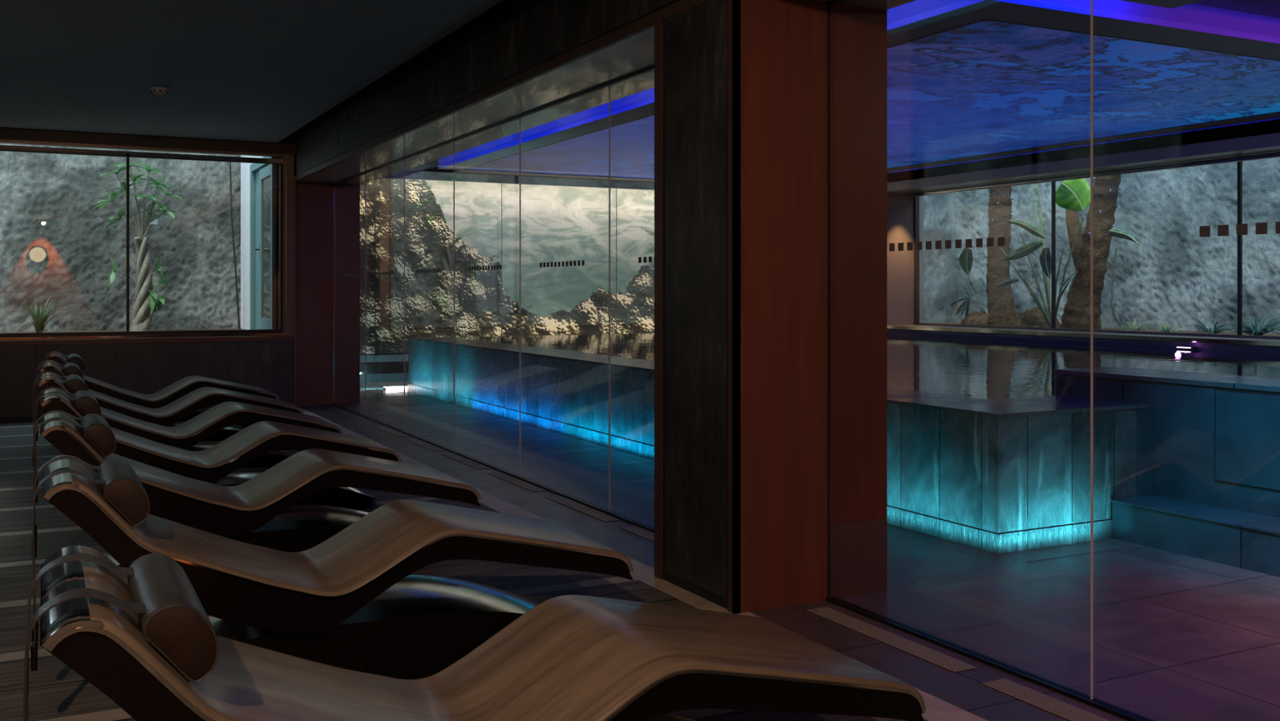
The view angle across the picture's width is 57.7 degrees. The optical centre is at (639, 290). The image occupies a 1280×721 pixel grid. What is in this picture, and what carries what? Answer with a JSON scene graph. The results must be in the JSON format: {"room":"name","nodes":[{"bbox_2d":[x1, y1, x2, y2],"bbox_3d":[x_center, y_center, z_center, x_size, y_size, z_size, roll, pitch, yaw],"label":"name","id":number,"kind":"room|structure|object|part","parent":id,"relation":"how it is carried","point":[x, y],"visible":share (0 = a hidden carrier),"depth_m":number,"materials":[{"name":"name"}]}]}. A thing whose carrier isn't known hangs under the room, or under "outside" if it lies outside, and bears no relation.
{"room":"spa","nodes":[
{"label":"spa","id":0,"kind":"room"},
{"bbox_2d":[0,143,240,332],"bbox_3d":[-7.660,-0.950,14.055,6.000,3.900,0.120,0,0,-27],"label":"wall","id":1,"kind":"structure","parent":0,"point":[54,245],"depth_m":14.55,"materials":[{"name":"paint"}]},
{"bbox_2d":[0,328,245,333],"bbox_3d":[-7.211,0.800,12.851,5.700,0.600,2.750,0,0,-27],"label":"floor","id":2,"kind":"structure","parent":0,"point":[224,328],"depth_m":14.29,"materials":[{"name":"soil"}]},
{"bbox_2d":[19,298,61,333],"bbox_3d":[-6.948,0.283,13.500,0.473,0.433,0.643,0,0,-27],"label":"clump","id":3,"kind":"object","parent":2,"relation":"on","point":[41,317],"visible":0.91,"depth_m":13.49,"materials":[{"name":"green plant"}]},
{"bbox_2d":[93,161,187,331],"bbox_3d":[-5.988,-0.478,13.949,1.056,2.102,0.781,0,0,-27],"label":"tree","id":4,"kind":"object","parent":2,"relation":"on","point":[146,300],"visible":0.98,"depth_m":13.87,"materials":[{"name":"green plant"}]},
{"bbox_3d":[-6.005,-0.684,13.947,0.604,1.563,0.310,0,0,-27],"label":"stem","id":5,"kind":"part","parent":4,"relation":"part of","materials":[{"name":"grey plant"}]},
{"bbox_2d":[0,127,296,421],"bbox_3d":[-5.471,-0.300,12.057,3.670,3.200,0.250,0,0,-27],"label":"wall","id":6,"kind":"structure","parent":0,"point":[145,366],"depth_m":12.19,"materials":[{"name":"brown wood"}]},
{"bbox_2d":[0,139,285,340],"bbox_3d":[-5.503,-0.500,12.014,3.575,2.000,0.138,0,0,-27],"label":"window","id":7,"kind":"structure","parent":6,"relation":"in","point":[282,162],"depth_m":12.24,"materials":[{"name":"brown metal"}]},
{"bbox_3d":[-5.527,-1.423,12.028,3.545,0.045,0.090,0,0,-27],"label":"head rail","id":8,"kind":"part","parent":7,"relation":"part of","materials":[{"name":"metal"}]},
{"bbox_3d":[-5.493,0.478,11.978,3.560,0.013,0.050,0,0,-27],"label":"sill","id":9,"kind":"part","parent":7,"relation":"part of","materials":[{"name":"metal"}]},
{"bbox_3d":[-5.483,0.905,12.079,3.670,0.710,0.200,0,0,-27],"label":"slate panel","id":10,"kind":"part","parent":6,"relation":"part of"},
{"bbox_3d":[-5.476,0.526,12.066,3.670,0.042,0.230,0,0,-27],"label":"wood rail","id":11,"kind":"part","parent":6,"relation":"part of","materials":[{"name":"brown wood"}]},
{"bbox_3d":[-3.895,-0.500,12.883,0.080,2.000,0.220,0,0,-27],"label":"panel","id":12,"kind":"part","parent":6,"relation":"part of","materials":[{"name":"brown wood"}]},
{"bbox_2d":[293,176,359,405],"bbox_3d":[-3.600,0.020,13.259,0.782,2.560,0.620,0,0,-27],"label":"column","id":13,"kind":"structure","parent":6,"relation":"attached to","point":[326,216],"depth_m":13.22,"materials":[{"name":"brown wood"}]},
{"bbox_2d":[0,0,502,142],"bbox_3d":[-1.585,-1.620,4.245,3.455,0.040,17.000,0,0,-27],"label":"ceiling","id":14,"kind":"structure","parent":0,"point":[246,70],"depth_m":7.99,"materials":[{"name":"paint"}]},
{"bbox_2d":[150,87,168,95],"bbox_3d":[-3.808,-1.576,9.218,0.139,0.048,0.139,0,0,-27],"label":"smoke detector","id":15,"kind":"object","parent":14,"relation":"attached to","point":[157,91],"visible":1,"depth_m":9.18,"materials":[{"name":"white plastic"}]},
{"bbox_2d":[240,155,281,329],"bbox_3d":[-4.554,-0.750,14.135,0.200,3.100,2.590,0,0,-27],"label":"wall","id":16,"kind":"structure","parent":0,"point":[245,167],"depth_m":14.77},
{"bbox_2d":[229,162,240,328],"bbox_3d":[-5.181,-0.576,14.875,0.143,2.224,0.022,0,0,-27],"label":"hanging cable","id":17,"kind":"object","parent":16,"relation":"hanging from","point":[230,176],"visible":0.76,"depth_m":14.86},
{"bbox_2d":[249,156,280,329],"bbox_3d":[-4.430,-0.520,13.642,0.150,2.040,1.520,0,0,-27],"label":"door","id":18,"kind":"structure","parent":16,"relation":"in","point":[259,172],"depth_m":13.79,"materials":[{"name":"teal paint"}]},
{"bbox_3d":[-4.525,-0.450,13.728,0.060,0.180,0.160,0,0,-27],"label":"handle","id":19,"kind":"part","parent":18,"relation":"part of","materials":[{"name":"metal"}]},
{"bbox_2d":[275,164,279,328],"bbox_3d":[-4.502,-0.300,14.690,0.400,3.200,2.750,0,0,-27],"label":"wall","id":20,"kind":"structure","parent":0,"point":[277,165],"depth_m":13.98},
{"bbox_2d":[0,419,928,720],"bbox_3d":[-1.563,1.350,4.340,3.580,0.100,17.150,0,0,-27],"label":"floor","id":21,"kind":"structure","parent":0,"point":[56,692],"depth_m":5.10,"materials":[{"name":"brown wood"}]},
{"bbox_2d":[47,352,279,426],"bbox_3d":[-4.251,0.924,10.407,1.881,0.751,0.644,0,0,-27],"label":"lounger","id":22,"kind":"object","parent":21,"relation":"on","point":[185,385],"visible":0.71,"depth_m":10.23,"materials":[{"name":"black paint"}]},
{"bbox_2d":[43,351,84,413],"bbox_3d":[-4.958,0.815,10.005,0.318,0.570,0.468,0,0,-27],"label":"bolster pillow","id":23,"kind":"object","parent":22,"relation":"on","point":[76,358],"visible":0.61,"depth_m":9.85,"materials":[{"name":"leather"}]},
{"bbox_2d":[67,353,84,372],"bbox_3d":[-4.873,0.629,10.049,0.128,0.149,0.460,0,0,-27],"label":"cushion","id":24,"kind":"object","parent":23,"relation":"on","point":[73,357],"depth_m":9.85,"materials":[{"name":"brown leather"}]},
{"bbox_3d":[-4.767,0.628,9.842,0.115,0.134,0.004,0,0,-27],"label":"panel","id":25,"kind":"part","parent":23,"relation":"part of","materials":[{"name":"brown leather"}]},
{"bbox_2d":[40,361,304,450],"bbox_3d":[-3.657,0.924,9.138,1.881,0.751,0.644,0,0,-27],"label":"lounger","id":26,"kind":"object","parent":21,"relation":"on","point":[168,415],"visible":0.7,"depth_m":9.00,"materials":[{"name":"black paint"}]},
{"bbox_2d":[35,360,83,440],"bbox_3d":[-4.363,0.815,8.737,0.318,0.570,0.468,0,0,-27],"label":"bolster pillow","id":27,"kind":"object","parent":26,"relation":"on","point":[69,368],"visible":0.77,"depth_m":8.58,"materials":[{"name":"brown leather"}]},
{"bbox_2d":[63,362,83,374],"bbox_3d":[-4.278,0.629,8.780,0.128,0.149,0.460,0,0,-27],"label":"cushion","id":28,"kind":"object","parent":27,"relation":"on","point":[69,368],"depth_m":8.58,"materials":[{"name":"brown leather"}]},
{"bbox_3d":[-4.172,0.628,8.574,0.115,0.134,0.004,0,0,-27],"label":"panel","id":29,"kind":"part","parent":27,"relation":"part of","materials":[{"name":"brown leather"}]},
{"bbox_2d":[37,373,342,467],"bbox_3d":[-3.027,0.924,7.888,1.881,0.751,0.644,0,0,-27],"label":"lounger","id":30,"kind":"object","parent":21,"relation":"on","point":[188,435],"visible":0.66,"depth_m":7.76,"materials":[{"name":"black paint"}]},
{"bbox_2d":[31,371,88,466],"bbox_3d":[-3.733,0.815,7.487,0.318,0.570,0.468,0,0,-27],"label":"bolster pillow","id":31,"kind":"object","parent":30,"relation":"on","point":[74,383],"visible":0.74,"depth_m":7.33,"materials":[{"name":"brown leather"}]},
{"bbox_2d":[65,373,87,386],"bbox_3d":[-3.648,0.629,7.530,0.128,0.149,0.460,0,0,-27],"label":"cushion","id":32,"kind":"object","parent":31,"relation":"on","point":[73,380],"depth_m":7.33,"materials":[{"name":"brown leather"}]},
{"bbox_3d":[-3.542,0.628,7.324,0.115,0.134,0.004,0,0,-27],"label":"panel","id":33,"kind":"part","parent":31,"relation":"part of","materials":[{"name":"brown leather"}]},
{"bbox_2d":[40,388,401,529],"bbox_3d":[-2.372,0.924,6.651,1.881,0.751,0.644,0,0,-27],"label":"lounger","id":34,"kind":"object","parent":21,"relation":"on","point":[220,464],"visible":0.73,"depth_m":6.53,"materials":[{"name":"black paint"}]},
{"bbox_2d":[34,386,101,502],"bbox_3d":[-3.078,0.815,6.249,0.318,0.570,0.468,0,0,-27],"label":"bolster pillow","id":35,"kind":"object","parent":34,"relation":"on","point":[84,401],"visible":0.79,"depth_m":6.09,"materials":[{"name":"brown leather"}]},
{"bbox_2d":[73,390,101,409],"bbox_3d":[-2.993,0.629,6.293,0.128,0.149,0.460,0,0,-27],"label":"cushion","id":36,"kind":"object","parent":35,"relation":"on","point":[82,399],"depth_m":6.09,"materials":[{"name":"brown leather"}]},
{"bbox_3d":[-2.887,0.628,6.086,0.115,0.134,0.004,0,0,-27],"label":"panel","id":37,"kind":"part","parent":35,"relation":"part of","materials":[{"name":"brown leather"}]},
{"bbox_2d":[40,412,480,566],"bbox_3d":[-1.740,0.924,5.424,1.881,0.751,0.644,0,0,-27],"label":"lounger","id":38,"kind":"object","parent":21,"relation":"on","point":[260,510],"visible":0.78,"depth_m":5.24,"materials":[{"name":"black paint"}]},
{"bbox_2d":[31,409,116,557],"bbox_3d":[-2.446,0.815,5.022,0.318,0.570,0.468,0,0,-27],"label":"bolster pillow","id":39,"kind":"object","parent":38,"relation":"on","point":[95,428],"visible":0.88,"depth_m":4.87,"materials":[{"name":"brown leather"}]},
{"bbox_2d":[80,413,116,455],"bbox_3d":[-2.362,0.629,5.066,0.128,0.149,0.460,0,0,-27],"label":"cushion","id":40,"kind":"object","parent":39,"relation":"on","point":[95,428],"depth_m":4.87,"materials":[{"name":"brown leather"}]},
{"bbox_3d":[-2.255,0.628,4.859,0.115,0.134,0.004,0,0,-27],"label":"panel","id":41,"kind":"part","parent":39,"relation":"part of","materials":[{"name":"brown leather"}]},
{"bbox_2d":[42,454,633,703],"bbox_3d":[-1.001,0.924,4.005,1.881,0.751,0.644,0,0,-27],"label":"lounger","id":42,"kind":"object","parent":21,"relation":"on","point":[351,600],"visible":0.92,"depth_m":3.82,"materials":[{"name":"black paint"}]},
{"bbox_2d":[31,455,150,671],"bbox_3d":[-1.707,0.815,3.603,0.318,0.570,0.468,0,0,-27],"label":"bolster pillow","id":43,"kind":"object","parent":42,"relation":"on","point":[120,484],"visible":0.96,"depth_m":3.45,"materials":[{"name":"leather"}]},
{"bbox_2d":[97,458,150,519],"bbox_3d":[-1.622,0.629,3.647,0.128,0.149,0.460,0,0,-27],"label":"cushion","id":44,"kind":"object","parent":43,"relation":"on","point":[120,484],"depth_m":3.45,"materials":[{"name":"brown leather"}]},
{"bbox_3d":[-1.516,0.628,3.440,0.115,0.134,0.004,0,0,-27],"label":"panel","id":45,"kind":"part","parent":43,"relation":"part of","materials":[{"name":"brown leather"}]},
{"bbox_2d":[40,545,925,720],"bbox_3d":[-0.295,0.924,2.625,1.881,0.751,0.644,0,0,-27],"label":"lounger","id":46,"kind":"object","parent":21,"relation":"on","point":[571,657],"visible":0.93,"depth_m":2.56,"materials":[{"name":"brown wood"}]},
{"bbox_2d":[22,552,218,720],"bbox_3d":[-1.001,0.815,2.223,0.318,0.570,0.468,0,0,-27],"label":"bolster pillow","id":47,"kind":"object","parent":46,"relation":"on","point":[171,616],"visible":1,"depth_m":2.08,"materials":[{"name":"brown leather"}]},
{"bbox_2d":[127,553,218,680],"bbox_3d":[-0.917,0.629,2.267,0.128,0.149,0.460,0,0,-27],"label":"cushion","id":48,"kind":"object","parent":47,"relation":"on","point":[171,616],"depth_m":2.08,"materials":[{"name":"brown leather"}]},
{"bbox_3d":[-0.810,0.628,2.060,0.115,0.134,0.004,0,0,-27],"label":"panel","id":49,"kind":"part","parent":47,"relation":"part of","materials":[{"name":"brown leather"}]},
{"bbox_2d":[295,405,987,720],"bbox_3d":[0.048,1.350,5.296,0.160,0.100,17.380,0,0,-27],"label":"floor","id":50,"kind":"structure","parent":21,"relation":"on","point":[936,708],"depth_m":5.09,"materials":[{"name":"beige stone"}]},
{"bbox_2d":[360,164,654,382],"bbox_3d":[-0.978,-0.300,17.571,8.500,3.200,0.840,0,0,-27],"label":"wall","id":51,"kind":"structure","parent":0,"point":[418,172],"depth_m":16.58,"materials":[{"name":"grey stone"}]},
{"bbox_2d":[360,361,408,374],"bbox_3d":[-3.812,1.097,16.381,1.330,0.165,0.030,0,0,-27],"label":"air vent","id":52,"kind":"object","parent":51,"relation":"in","point":[381,367],"visible":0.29,"depth_m":16.47,"materials":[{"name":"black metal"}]},
{"bbox_2d":[360,177,654,354],"bbox_3d":[-1.395,-0.351,17.672,7.750,2.498,0.040,0,0,-27],"label":"mural","id":53,"kind":"object","parent":51,"relation":"attached to","point":[559,224],"visible":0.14,"depth_m":17.29},
{"bbox_2d":[293,0,915,185],"bbox_3d":[0.400,-1.548,5.476,0.770,0.704,17.380,0,0,-27],"label":"beam","id":54,"kind":"structure","parent":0,"point":[537,62],"depth_m":7.56,"materials":[{"name":"black stone"}]},
{"bbox_2d":[638,256,654,262],"bbox_3d":[0.153,0.045,6.141,0.012,2.486,1.443,0,0,-27],"label":"glass panel","id":55,"kind":"object","parent":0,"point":[650,257],"visible":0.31,"depth_m":6.37,"materials":[{"name":"grey glass"}]},
{"bbox_2d":[654,0,887,613],"bbox_3d":[0.567,0.017,5.155,0.774,2.566,0.688,0,0,-27],"label":"wall column","id":56,"kind":"structure","parent":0,"point":[771,116],"depth_m":4.87,"materials":[{"name":"brown wood"}]},
{"bbox_3d":[0.242,-0.005,4.976,0.026,2.521,0.517,0,0,-27],"label":"slate panel","id":57,"kind":"part","parent":56,"relation":"part of","materials":[{"name":"black stone"}]},
{"bbox_3d":[0.579,0.045,4.784,0.458,2.510,0.016,0,0,-27],"label":"wood panel","id":58,"kind":"part","parent":56,"relation":"part of","materials":[{"name":"brown wood"}]},
{"bbox_3d":[0.929,1.142,4.965,0.294,0.316,0.014,0,0,-27],"label":"kick panel","id":59,"kind":"part","parent":56,"relation":"part of","materials":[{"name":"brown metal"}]},
{"bbox_3d":[0.930,-0.114,4.964,0.294,2.192,0.016,0,0,-27],"label":"wood panel","id":60,"kind":"part","parent":56,"relation":"part of","materials":[{"name":"brown wood"}]},
{"bbox_3d":[0.909,0.045,5.331,0.004,2.510,0.688,0,0,-27],"label":"hall panel","id":61,"kind":"part","parent":56,"relation":"part of","materials":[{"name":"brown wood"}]},
{"bbox_2d":[297,381,1279,720],"bbox_3d":[3.074,1.350,8.511,8.160,0.100,20.340,0,0,-27],"label":"floor","id":62,"kind":"structure","parent":0,"point":[1177,637],"depth_m":4.85,"materials":[{"name":"stone"}]},
{"bbox_2d":[376,426,408,436],"bbox_3d":[-2.282,1.297,10.698,0.093,0.004,0.820,0,0,-27],"label":"floor grate","id":63,"kind":"object","parent":62,"relation":"on","point":[393,432],"visible":1,"depth_m":10.67,"materials":[{"name":"grey metal"}]},
{"bbox_2d":[383,386,407,390],"bbox_3d":[-3.211,1.282,15.274,0.290,0.036,0.130,0,0,-27],"label":"floor light","id":64,"kind":"object","parent":62,"relation":"on","point":[387,388],"visible":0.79,"depth_m":15.22,"materials":[{"name":"glass"}]},
{"bbox_2d":[404,437,445,451],"bbox_3d":[-1.817,1.297,9.790,0.093,0.004,0.880,0,0,-27],"label":"floor grate","id":65,"kind":"object","parent":62,"relation":"on","point":[414,440],"visible":1,"depth_m":9.77,"materials":[{"name":"grey metal"}]},
{"bbox_2d":[441,453,490,469],"bbox_3d":[-1.330,1.297,8.843,0.093,0.004,0.890,0,0,-27],"label":"floor grate","id":66,"kind":"object","parent":62,"relation":"on","point":[478,466],"visible":1,"depth_m":8.80,"materials":[{"name":"grey metal"}]},
{"bbox_2d":[331,403,654,532],"bbox_3d":[-1.506,1.294,9.376,0.044,0.012,8.700,0,0,-27],"label":"trim","id":67,"kind":"structure","parent":62,"relation":"on","point":[633,521],"depth_m":7.98,"materials":[{"name":"black metal"}]},
{"bbox_2d":[341,173,366,416],"bbox_3d":[-3.149,0.045,12.577,0.012,2.486,1.468,0,0,-27],"label":"glass panel","id":68,"kind":"object","parent":67,"relation":"on","point":[365,174],"visible":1,"depth_m":11.93,"materials":[{"name":"grey"}]},
{"bbox_2d":[367,160,404,431],"bbox_3d":[-2.485,0.045,11.283,0.012,2.486,1.436,0,0,-27],"label":"glass panel","id":69,"kind":"object","parent":67,"relation":"on","point":[379,273],"visible":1,"depth_m":10.64,"materials":[{"name":"grey"}]},
{"bbox_2d":[408,142,454,450],"bbox_3d":[-1.826,0.045,9.999,0.012,2.486,1.444,0,0,-27],"label":"glass panel","id":70,"kind":"object","parent":67,"relation":"on","point":[453,142],"visible":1,"depth_m":9.36,"materials":[{"name":"grey"}]},
{"bbox_2d":[469,117,520,475],"bbox_3d":[-1.163,0.045,8.707,0.012,2.486,1.455,0,0,-27],"label":"glass panel","id":71,"kind":"object","parent":67,"relation":"on","point":[497,266],"visible":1,"depth_m":8.06,"materials":[{"name":"grey"}]},
{"bbox_2d":[539,85,610,511],"bbox_3d":[-0.504,0.045,7.421,0.012,2.486,1.428,0,0,-27],"label":"glass panel","id":72,"kind":"object","parent":67,"relation":"on","point":[579,261],"visible":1,"depth_m":6.79,"materials":[{"name":"grey"}]},
{"bbox_2d":[487,471,546,492],"bbox_3d":[-0.844,1.297,7.895,0.093,0.004,0.880,0,0,-27],"label":"floor grate","id":73,"kind":"object","parent":62,"relation":"on","point":[500,475],"visible":1,"depth_m":7.86,"materials":[{"name":"grey metal"}]},
{"bbox_2d":[544,494,619,521],"bbox_3d":[-0.358,1.297,6.947,0.093,0.004,0.890,0,0,-27],"label":"floor grate","id":74,"kind":"object","parent":62,"relation":"on","point":[599,515],"visible":1,"depth_m":6.90,"materials":[{"name":"grey metal"}]},
{"bbox_2d":[619,525,654,542],"bbox_3d":[0.133,1.297,5.991,0.093,0.004,0.880,0,0,-27],"label":"floor grate","id":75,"kind":"object","parent":62,"relation":"on","point":[642,532],"visible":0.36,"depth_m":6.24,"materials":[{"name":"grey metal"}]},
{"bbox_2d":[400,391,977,555],"bbox_3d":[-0.698,1.299,10.268,0.012,0.002,10.290,0,0,-27],"label":"channel","id":76,"kind":"object","parent":62,"relation":"on","point":[401,392],"visible":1,"depth_m":9.16,"materials":[{"name":"metal"}]},
{"bbox_2d":[407,337,1279,553],"bbox_3d":[4.119,0.882,8.171,6.410,0.835,18.780,0,0,-27],"label":"swimming pool","id":77,"kind":"object","parent":62,"relation":"on","point":[1000,475],"visible":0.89,"depth_m":6.12,"materials":[{"name":"stone"}]},
{"bbox_2d":[454,333,1279,399],"bbox_3d":[3.680,0.627,9.598,5.870,0.026,15.720,0,0,-27],"label":"pool water","id":78,"kind":"object","parent":77,"relation":"in","point":[981,368],"visible":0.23,"depth_m":10.19,"materials":[{"name":"blue liquid"}]},
{"bbox_3d":[2.699,0.864,6.224,0.115,0.463,0.012,0,0,-27],"label":"corner panel","id":79,"kind":"part","parent":77,"relation":"part of","materials":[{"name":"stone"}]},
{"bbox_3d":[3.324,0.735,5.150,0.008,0.469,1.730,0,0,-27],"label":"hatch frame","id":80,"kind":"part","parent":77,"relation":"part of","materials":[{"name":"blue glass"}]},
{"bbox_2d":[807,606,976,672],"bbox_3d":[0.917,1.297,4.359,0.096,0.004,0.860,0,0,-27],"label":"floor grate","id":81,"kind":"object","parent":62,"relation":"on","point":[945,661],"visible":1,"depth_m":4.30,"materials":[{"name":"grey metal"}]},
{"bbox_2d":[825,595,1155,720],"bbox_3d":[2.619,1.294,1.335,0.044,0.012,7.985,0,0,-27],"label":"trim","id":82,"kind":"structure","parent":62,"relation":"on","point":[1118,711],"depth_m":4.02,"materials":[{"name":"black metal"}]},
{"bbox_2d":[888,0,1093,699],"bbox_3d":[1.111,0.045,4.274,0.012,2.486,1.372,0,0,-27],"label":"glass panel","id":83,"kind":"object","parent":82,"relation":"on","point":[1001,241],"visible":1,"depth_m":3.67,"materials":[{"name":"grey"}]},
{"bbox_2d":[1199,222,1279,236],"bbox_3d":[1.746,0.045,3.036,0.012,2.486,1.406,0,0,-27],"label":"decals","id":84,"kind":"object","parent":82,"relation":"on","point":[1260,228],"visible":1,"depth_m":3.21},
{"bbox_2d":[982,678,1109,720],"bbox_3d":[1.370,1.297,3.479,0.098,0.004,0.860,0,0,-27],"label":"floor grate","id":85,"kind":"object","parent":62,"relation":"on","point":[1055,706],"visible":1,"depth_m":3.67,"materials":[{"name":"grey metal"}]},
{"bbox_2d":[1026,546,1133,561],"bbox_3d":[2.181,1.299,5.739,0.720,0.002,0.012,0,0,-27],"label":"channel","id":86,"kind":"object","parent":62,"relation":"on","point":[1126,546],"visible":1,"depth_m":5.73,"materials":[{"name":"metal"}]},
{"bbox_2d":[1111,494,1279,577],"bbox_3d":[4.483,1.198,2.524,0.318,0.205,8.199,0,0,-27],"label":"bench","id":87,"kind":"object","parent":62,"relation":"on","point":[1248,540],"depth_m":5.67,"materials":[{"name":"tile"}]},
{"bbox_2d":[424,0,1279,182],"bbox_3d":[3.318,-1.670,8.637,7.310,0.040,20.340,0,0,-27],"label":"ceiling","id":88,"kind":"structure","parent":0,"point":[986,86],"depth_m":9.69,"materials":[{"name":"paint"}]},
{"bbox_2d":[438,0,1279,165],"bbox_3d":[2.167,-1.755,12.503,5.730,0.130,10.330,0,0,-27],"label":"ceiling light strip","id":89,"kind":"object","parent":88,"relation":"attached to","point":[1193,14],"depth_m":7.52,"materials":[{"name":"white paint"}]},
{"bbox_2d":[462,18,1279,179],"bbox_3d":[2.098,-1.659,12.670,5.100,0.022,9.970,0,0,-27],"label":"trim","id":90,"kind":"structure","parent":88,"relation":"attached to","point":[985,19],"depth_m":11.12,"materials":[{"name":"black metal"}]},
{"bbox_2d":[923,192,956,323],"bbox_3d":[4.322,-0.950,18.633,2.101,3.900,0.097,0,0,-26],"label":"wall","id":91,"kind":"structure","parent":0,"point":[939,210],"depth_m":18.91,"materials":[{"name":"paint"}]},
{"bbox_2d":[887,118,1279,354],"bbox_3d":[6.955,-0.300,10.503,0.835,3.200,20.340,0,0,-27],"label":"wall","id":92,"kind":"structure","parent":0,"point":[1258,140],"depth_m":13.74,"materials":[{"name":"paint"}]},
{"bbox_3d":[6.929,0.515,10.385,0.670,0.030,14.155,0,0,-27],"label":"sill","id":93,"kind":"part","parent":92,"relation":"part of","materials":[{"name":"black stone"}]},
{"bbox_2d":[914,161,1279,339],"bbox_3d":[7.223,-0.475,10.533,0.070,1.950,14.150,0,0,-27],"label":"window","id":94,"kind":"structure","parent":92,"relation":"in","point":[1239,335],"depth_m":14.50,"materials":[{"name":"brown metal"}]},
{"bbox_2d":[1175,346,1196,348],"bbox_3d":[5.672,0.592,12.081,0.078,0.016,0.200,0,0,-27],"label":"wall spotlight","id":95,"kind":"object","parent":92,"relation":"attached to","point":[1184,347],"visible":1,"depth_m":12.05,"materials":[{"name":"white metal"}]},
{"bbox_2d":[925,322,1279,336],"bbox_3d":[7.701,0.812,12.155,2.000,0.575,16.600,0,0,-27],"label":"floor","id":96,"kind":"structure","parent":0,"point":[1102,328],"depth_m":15.01,"materials":[{"name":"stone"}]},
{"bbox_2d":[950,295,970,317],"bbox_3d":[4.620,0.234,16.733,0.168,0.318,0.351,0,0,-27],"label":"fern","id":97,"kind":"object","parent":96,"relation":"on","point":[966,303],"visible":1,"depth_m":16.70,"materials":[{"name":"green plant"}]},
{"bbox_2d":[959,248,973,275],"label":"banana plant","id":98,"kind":"object","parent":96,"relation":"on","point":[966,258],"depth_m":16.64,"materials":[{"name":"green plant"}]},
{"bbox_2d":[960,310,988,325],"bbox_3d":[4.940,0.410,17.094,0.403,0.227,0.562,0,0,-27],"label":"mound","id":99,"kind":"object","parent":96,"relation":"on","point":[980,317],"visible":0.86,"depth_m":16.97,"materials":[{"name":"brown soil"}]},
{"bbox_2d":[986,186,1017,326],"bbox_3d":[5.239,-0.994,16.842,0.432,3.258,0.508,0,0,-27],"label":"palm tree","id":100,"kind":"object","parent":96,"relation":"on","point":[1002,311],"visible":0.65,"depth_m":16.75,"materials":[{"name":"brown plant"}]},
{"bbox_2d":[986,187,1014,225],"bbox_3d":[5.227,-1.717,16.861,0.387,1.654,0.394,0,0,-6],"label":"fairy lights","id":101,"kind":"object","parent":100,"relation":"attached to","point":[994,188],"visible":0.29,"depth_m":16.74},
{"bbox_2d":[995,183,1051,327],"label":"banana plant","id":102,"kind":"object","parent":96,"relation":"on","point":[1045,259],"depth_m":15.64,"materials":[{"name":"green plant"}]},
{"bbox_2d":[1008,306,1061,328],"bbox_3d":[5.465,0.374,16.070,0.603,0.301,0.833,0,0,-27],"label":"mound","id":103,"kind":"object","parent":96,"relation":"on","point":[1034,317],"visible":0.69,"depth_m":15.88,"materials":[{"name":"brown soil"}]},
{"bbox_2d":[1059,271,1077,292],"bbox_3d":[5.489,-0.111,14.900,0.173,0.279,0.208,0,0,-27],"label":"fern","id":104,"kind":"object","parent":96,"relation":"on","point":[1075,272],"visible":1,"depth_m":14.87,"materials":[{"name":"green plant"}]},
{"bbox_2d":[1055,178,1090,319],"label":"banana plant","id":105,"kind":"object","parent":96,"relation":"on","point":[1073,195],"depth_m":15.13,"materials":[{"name":"green plant"}]},
{"bbox_2d":[1057,174,1120,329],"bbox_3d":[6.010,-0.866,15.355,0.559,2.995,1.053,0,0,-27],"label":"palm tree","id":106,"kind":"object","parent":96,"relation":"on","point":[1077,310],"visible":0.6,"depth_m":15.29,"materials":[{"name":"brown plant"}]},
{"bbox_2d":[1081,224,1114,238],"label":"fairy lights","id":107,"kind":"object","parent":106,"relation":"attached to","point":[1113,224],"depth_m":15.15},
{"bbox_2d":[1084,205,1119,218],"label":"fairy lights","id":108,"kind":"object","parent":106,"relation":"attached to","point":[1100,211],"depth_m":15.12},
{"bbox_2d":[1093,187,1120,195],"label":"fairy lights","id":109,"kind":"object","parent":106,"relation":"attached to","point":[1117,188],"depth_m":15.06},
{"bbox_2d":[1110,248,1120,324],"bbox_3d":[6.110,-0.062,14.976,0.104,0.988,0.843,0,0,19],"label":"cable","id":110,"kind":"object","parent":96,"relation":"on","point":[1113,313],"visible":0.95,"depth_m":15.07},
{"bbox_2d":[1108,227,1140,244],"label":"banana plant","id":111,"kind":"object","parent":96,"relation":"on","point":[1117,233],"depth_m":14.82,"materials":[{"name":"green plant"}]},
{"bbox_2d":[1113,319,1157,331],"bbox_3d":[6.061,0.451,14.251,0.513,0.196,0.532,0,0,-36],"label":"spider plant","id":112,"kind":"object","parent":96,"relation":"on","point":[1135,327],"visible":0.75,"depth_m":14.26,"materials":[{"name":"green plant"}]},
{"bbox_2d":[1152,320,1185,332],"bbox_3d":[6.295,0.461,13.813,0.369,0.185,0.398,0,0,-27],"label":"spider plant","id":113,"kind":"object","parent":96,"relation":"on","point":[1165,329],"visible":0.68,"depth_m":13.82,"materials":[{"name":"green plant"}]},
{"bbox_2d":[1184,318,1235,333],"bbox_3d":[6.554,0.450,13.318,0.570,0.278,0.579,0,0,32],"label":"ornamental grass","id":114,"kind":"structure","parent":96,"relation":"on","point":[1215,331],"depth_m":13.28,"materials":[{"name":"green plant"}]},
{"bbox_2d":[1222,312,1279,335],"bbox_3d":[6.812,0.398,12.811,0.733,0.310,0.779,0,0,-27],"label":"ornamental grass","id":115,"kind":"object","parent":96,"relation":"on","point":[1260,331],"depth_m":12.79,"materials":[{"name":"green plant"}]},
{"bbox_2d":[955,157,1279,333],"bbox_3d":[8.502,-0.950,12.566,0.114,3.900,16.600,0,0,-27],"label":"wall","id":116,"kind":"structure","parent":0,"point":[1176,276],"depth_m":15.46,"materials":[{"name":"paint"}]}
]}

